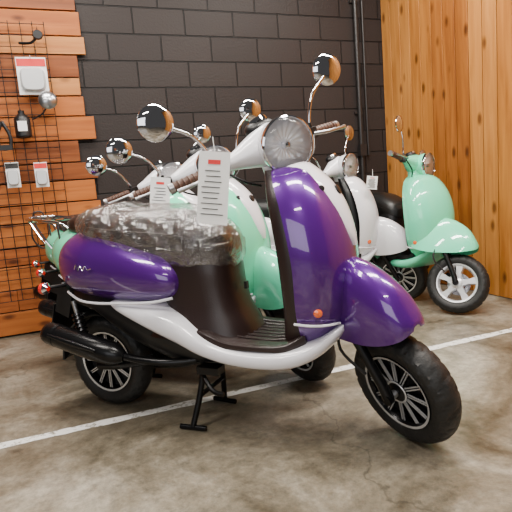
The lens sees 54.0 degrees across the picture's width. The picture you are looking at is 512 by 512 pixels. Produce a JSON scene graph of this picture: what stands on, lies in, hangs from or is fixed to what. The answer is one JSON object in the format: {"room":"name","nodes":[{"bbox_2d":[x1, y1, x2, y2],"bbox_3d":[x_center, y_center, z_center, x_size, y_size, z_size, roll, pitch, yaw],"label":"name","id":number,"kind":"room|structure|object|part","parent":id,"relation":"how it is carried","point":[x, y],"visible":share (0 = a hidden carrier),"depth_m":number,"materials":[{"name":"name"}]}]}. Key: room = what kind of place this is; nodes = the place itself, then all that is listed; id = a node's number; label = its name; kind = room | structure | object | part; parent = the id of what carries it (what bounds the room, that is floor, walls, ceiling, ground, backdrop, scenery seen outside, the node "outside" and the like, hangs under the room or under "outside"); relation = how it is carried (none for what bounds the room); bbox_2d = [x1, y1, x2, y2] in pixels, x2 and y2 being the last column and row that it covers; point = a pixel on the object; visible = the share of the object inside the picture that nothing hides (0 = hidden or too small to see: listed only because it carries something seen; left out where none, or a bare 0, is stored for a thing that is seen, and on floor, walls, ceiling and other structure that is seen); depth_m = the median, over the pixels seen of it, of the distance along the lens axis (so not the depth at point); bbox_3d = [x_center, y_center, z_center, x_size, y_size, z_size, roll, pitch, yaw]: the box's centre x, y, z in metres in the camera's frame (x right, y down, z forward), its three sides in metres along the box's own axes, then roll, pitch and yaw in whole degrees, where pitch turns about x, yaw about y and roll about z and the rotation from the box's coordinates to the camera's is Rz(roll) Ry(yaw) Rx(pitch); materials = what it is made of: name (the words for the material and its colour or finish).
{"room":"scooter showroom","nodes":[
{"label":"scooter showroom","id":0,"kind":"room"},
{"bbox_2d":[59,0,387,209],"bbox_3d":[-2.317,-1.086,3.620,7.640,3.500,0.201,-8,9,-21],"label":"wall","id":1,"kind":"structure","parent":0,"point":[197,60],"depth_m":4.25,"materials":[{"name":"black brick"}]},
{"bbox_2d":[0,0,100,337],"bbox_3d":[-3.383,-0.875,3.086,4.592,3.400,0.044,-8,9,-21],"label":"wood paneling","id":2,"kind":"structure","parent":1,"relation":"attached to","point":[18,317],"depth_m":3.78,"materials":[{"name":"brown wood"}]},
{"bbox_2d":[0,20,68,303],"bbox_3d":[-2.034,-0.639,3.603,1.206,2.023,0.038,-8,9,-21],"label":"grid panel","id":3,"kind":"object","parent":2,"relation":"attached to","point":[19,23],"visible":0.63,"depth_m":3.73,"materials":[{"name":"black metal"}]},
{"bbox_2d":[0,119,12,150],"bbox_3d":[-1.776,-0.857,3.571,0.100,0.219,0.140,-4,8,4],"label":"lock","id":4,"kind":"object","parent":3,"relation":"hanging from","point":[10,146],"visible":1,"depth_m":3.54,"materials":[{"name":"black metal"}]},
{"bbox_2d":[4,161,21,187],"bbox_3d":[-1.756,-0.587,3.618,0.084,0.187,0.134,-3,8,8],"label":"blister pack","id":5,"kind":"object","parent":3,"relation":"hanging from","point":[11,168],"visible":1,"depth_m":3.61,"materials":[{"name":"white plastic"}]},
{"bbox_2d":[13,106,31,137],"bbox_3d":[-1.681,-0.957,3.611,0.118,0.207,0.118,-1,9,24],"label":"oil bottle","id":6,"kind":"object","parent":3,"relation":"hanging from","point":[22,124],"visible":1,"depth_m":3.58,"materials":[{"name":"black plastic"}]},
{"bbox_2d":[18,26,42,44],"bbox_3d":[-1.594,-1.565,3.599,0.200,0.098,0.116,-1,9,25],"label":"mirror","id":7,"kind":"object","parent":3,"relation":"attached to","point":[37,34],"visible":1,"depth_m":3.54,"materials":[{"name":"black metal"}]},
{"bbox_2d":[12,194,49,248],"bbox_3d":[-1.713,-0.590,3.632,0.309,1.113,0.152,-8,9,-21],"label":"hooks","id":8,"kind":"object","parent":3,"relation":"attached to","point":[35,242],"visible":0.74,"depth_m":3.70,"materials":[{"name":"silver metal"}]},
{"bbox_2d":[15,53,48,94],"bbox_3d":[-1.604,-1.297,3.607,0.132,0.267,0.161,0,9,31],"label":"blister pack","id":9,"kind":"object","parent":3,"relation":"hanging from","point":[32,76],"visible":0.98,"depth_m":3.59,"materials":[{"name":"white plastic"}]},
{"bbox_2d":[33,161,49,186],"bbox_3d":[-1.579,-0.601,3.687,0.084,0.187,0.134,-3,8,8],"label":"blister pack","id":10,"kind":"object","parent":3,"relation":"hanging from","point":[40,168],"visible":1,"depth_m":3.68,"materials":[{"name":"white plastic"}]},
{"bbox_2d":[32,91,56,119],"bbox_3d":[-1.532,-1.090,3.633,0.159,0.191,0.149,-11,10,-37],"label":"mirror","id":11,"kind":"object","parent":3,"relation":"attached to","point":[46,99],"visible":1,"depth_m":3.59,"materials":[{"name":"silver metal"}]},
{"bbox_2d":[348,0,369,183],"bbox_3d":[0.997,-1.511,4.748,0.137,3.500,0.065,-8,9,-21],"label":"conduit","id":12,"kind":"object","parent":1,"relation":"attached to","point":[363,149],"visible":0.74,"depth_m":4.73,"materials":[{"name":"black metal"}]},
{"bbox_2d":[0,283,511,511],"bbox_3d":[2.857,0.482,2.496,16.000,0.100,12.000,-8,9,-21],"label":"floor","id":13,"kind":"structure","parent":0,"point":[303,445],"depth_m":1.99,"materials":[{"name":"concrete"}]},
{"bbox_2d":[25,125,262,315],"bbox_3d":[-0.821,-0.109,3.298,1.808,1.423,0.708,-2,8,15],"label":"motor scooter","id":14,"kind":"object","parent":13,"relation":"on","point":[96,165],"visible":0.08,"depth_m":3.08,"materials":[{"name":"green paint"}]},
{"bbox_3d":[-1.031,-0.173,3.437,0.722,0.253,0.306,-1,9,25],"label":"seat","id":15,"kind":"part","parent":14,"relation":"part of","materials":[{"name":"brown leather"}]},
{"bbox_2d":[28,98,335,380],"bbox_3d":[-0.515,-0.072,2.707,1.854,1.468,0.708,-2,8,15],"label":"motor scooter","id":16,"kind":"object","parent":13,"relation":"on","point":[260,261],"visible":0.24,"depth_m":2.43,"materials":[{"name":"green paint"}]},
{"bbox_3d":[-0.730,-0.134,2.846,0.741,0.260,0.314,-1,9,25],"label":"seat","id":17,"kind":"part","parent":16,"relation":"part of","materials":[{"name":"black plastic"}]},
{"bbox_2d":[38,53,461,443],"bbox_3d":[-0.187,-0.028,2.059,1.857,1.510,0.712,-2,8,16],"label":"motor scooter","id":18,"kind":"object","parent":13,"relation":"on","point":[162,288],"visible":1,"depth_m":1.91,"materials":[{"name":"purple paint"}]},
{"bbox_3d":[-0.558,0.091,2.300,0.635,0.178,0.416,-1,9,25],"label":"cowl trim","id":19,"kind":"part","parent":18,"relation":"part of","materials":[{"name":"white paint"}]},
{"bbox_3d":[-0.427,-0.088,2.206,0.760,0.267,0.322,-1,9,25],"label":"seat","id":20,"kind":"part","parent":18,"relation":"part of","materials":[{"name":"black plastic"}]},
{"bbox_3d":[-0.223,0.139,2.151,0.500,0.360,0.340,-1,9,25],"label":"underseat panel","id":21,"kind":"part","parent":18,"relation":"part of","materials":[{"name":"black plastic"}]},
{"bbox_3d":[0.154,-0.019,1.946,0.162,0.630,0.360,-1,9,25],"label":"leg panel","id":22,"kind":"part","parent":18,"relation":"part of","materials":[{"name":"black plastic"}]},
{"bbox_2d":[0,328,511,448],"bbox_3d":[0.351,0.611,2.633,5.819,0.001,2.162,-5,8,0],"label":"floor line","id":23,"kind":"object","parent":13,"relation":"on","point":[350,366],"depth_m":2.37,"materials":[{"name":"paint"}]},
{"bbox_2d":[255,126,427,298],"bbox_3d":[0.393,-0.293,3.926,1.767,1.421,0.714,-5,8,-2],"label":"motor scooter","id":24,"kind":"object","parent":13,"relation":"on","point":[376,235],"visible":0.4,"depth_m":3.79,"materials":[{"name":"white paint"}]},
{"bbox_3d":[0.127,-0.345,3.997,0.722,0.253,0.306,-3,8,8],"label":"seat","id":25,"kind":"part","parent":24,"relation":"part of","materials":[{"name":"black plastic"}]},
{"bbox_3d":[0.731,-0.308,3.924,0.154,0.598,0.342,-3,8,8],"label":"leg panel","id":26,"kind":"part","parent":24,"relation":"part of","materials":[{"name":"black plastic"}]},
{"bbox_2d":[369,115,489,312],"bbox_3d":[1.158,-0.369,4.095,0.650,1.401,1.714,-7,8,-14],"label":"motor scooter","id":27,"kind":"object","parent":13,"relation":"on","point":[425,209],"visible":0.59,"depth_m":3.57,"materials":[{"name":"green paint"}]},
{"bbox_3d":[1.037,-0.438,4.315,0.296,0.245,0.699,-7,9,-20],"label":"seat","id":28,"kind":"part","parent":27,"relation":"part of","materials":[{"name":"black leather"}]},
{"bbox_3d":[1.120,-0.207,4.169,0.313,0.331,0.460,-7,9,-20],"label":"underseat panel","id":29,"kind":"part","parent":27,"relation":"part of","materials":[{"name":"plastic"}]},
{"bbox_2d":[380,0,511,298],"bbox_3d":[2.447,-1.259,2.142,0.217,3.500,6.400,-8,9,-21],"label":"wall","id":30,"kind":"structure","parent":0,"point":[447,64],"depth_m":4.01,"materials":[{"name":"orange wood"}]}
]}

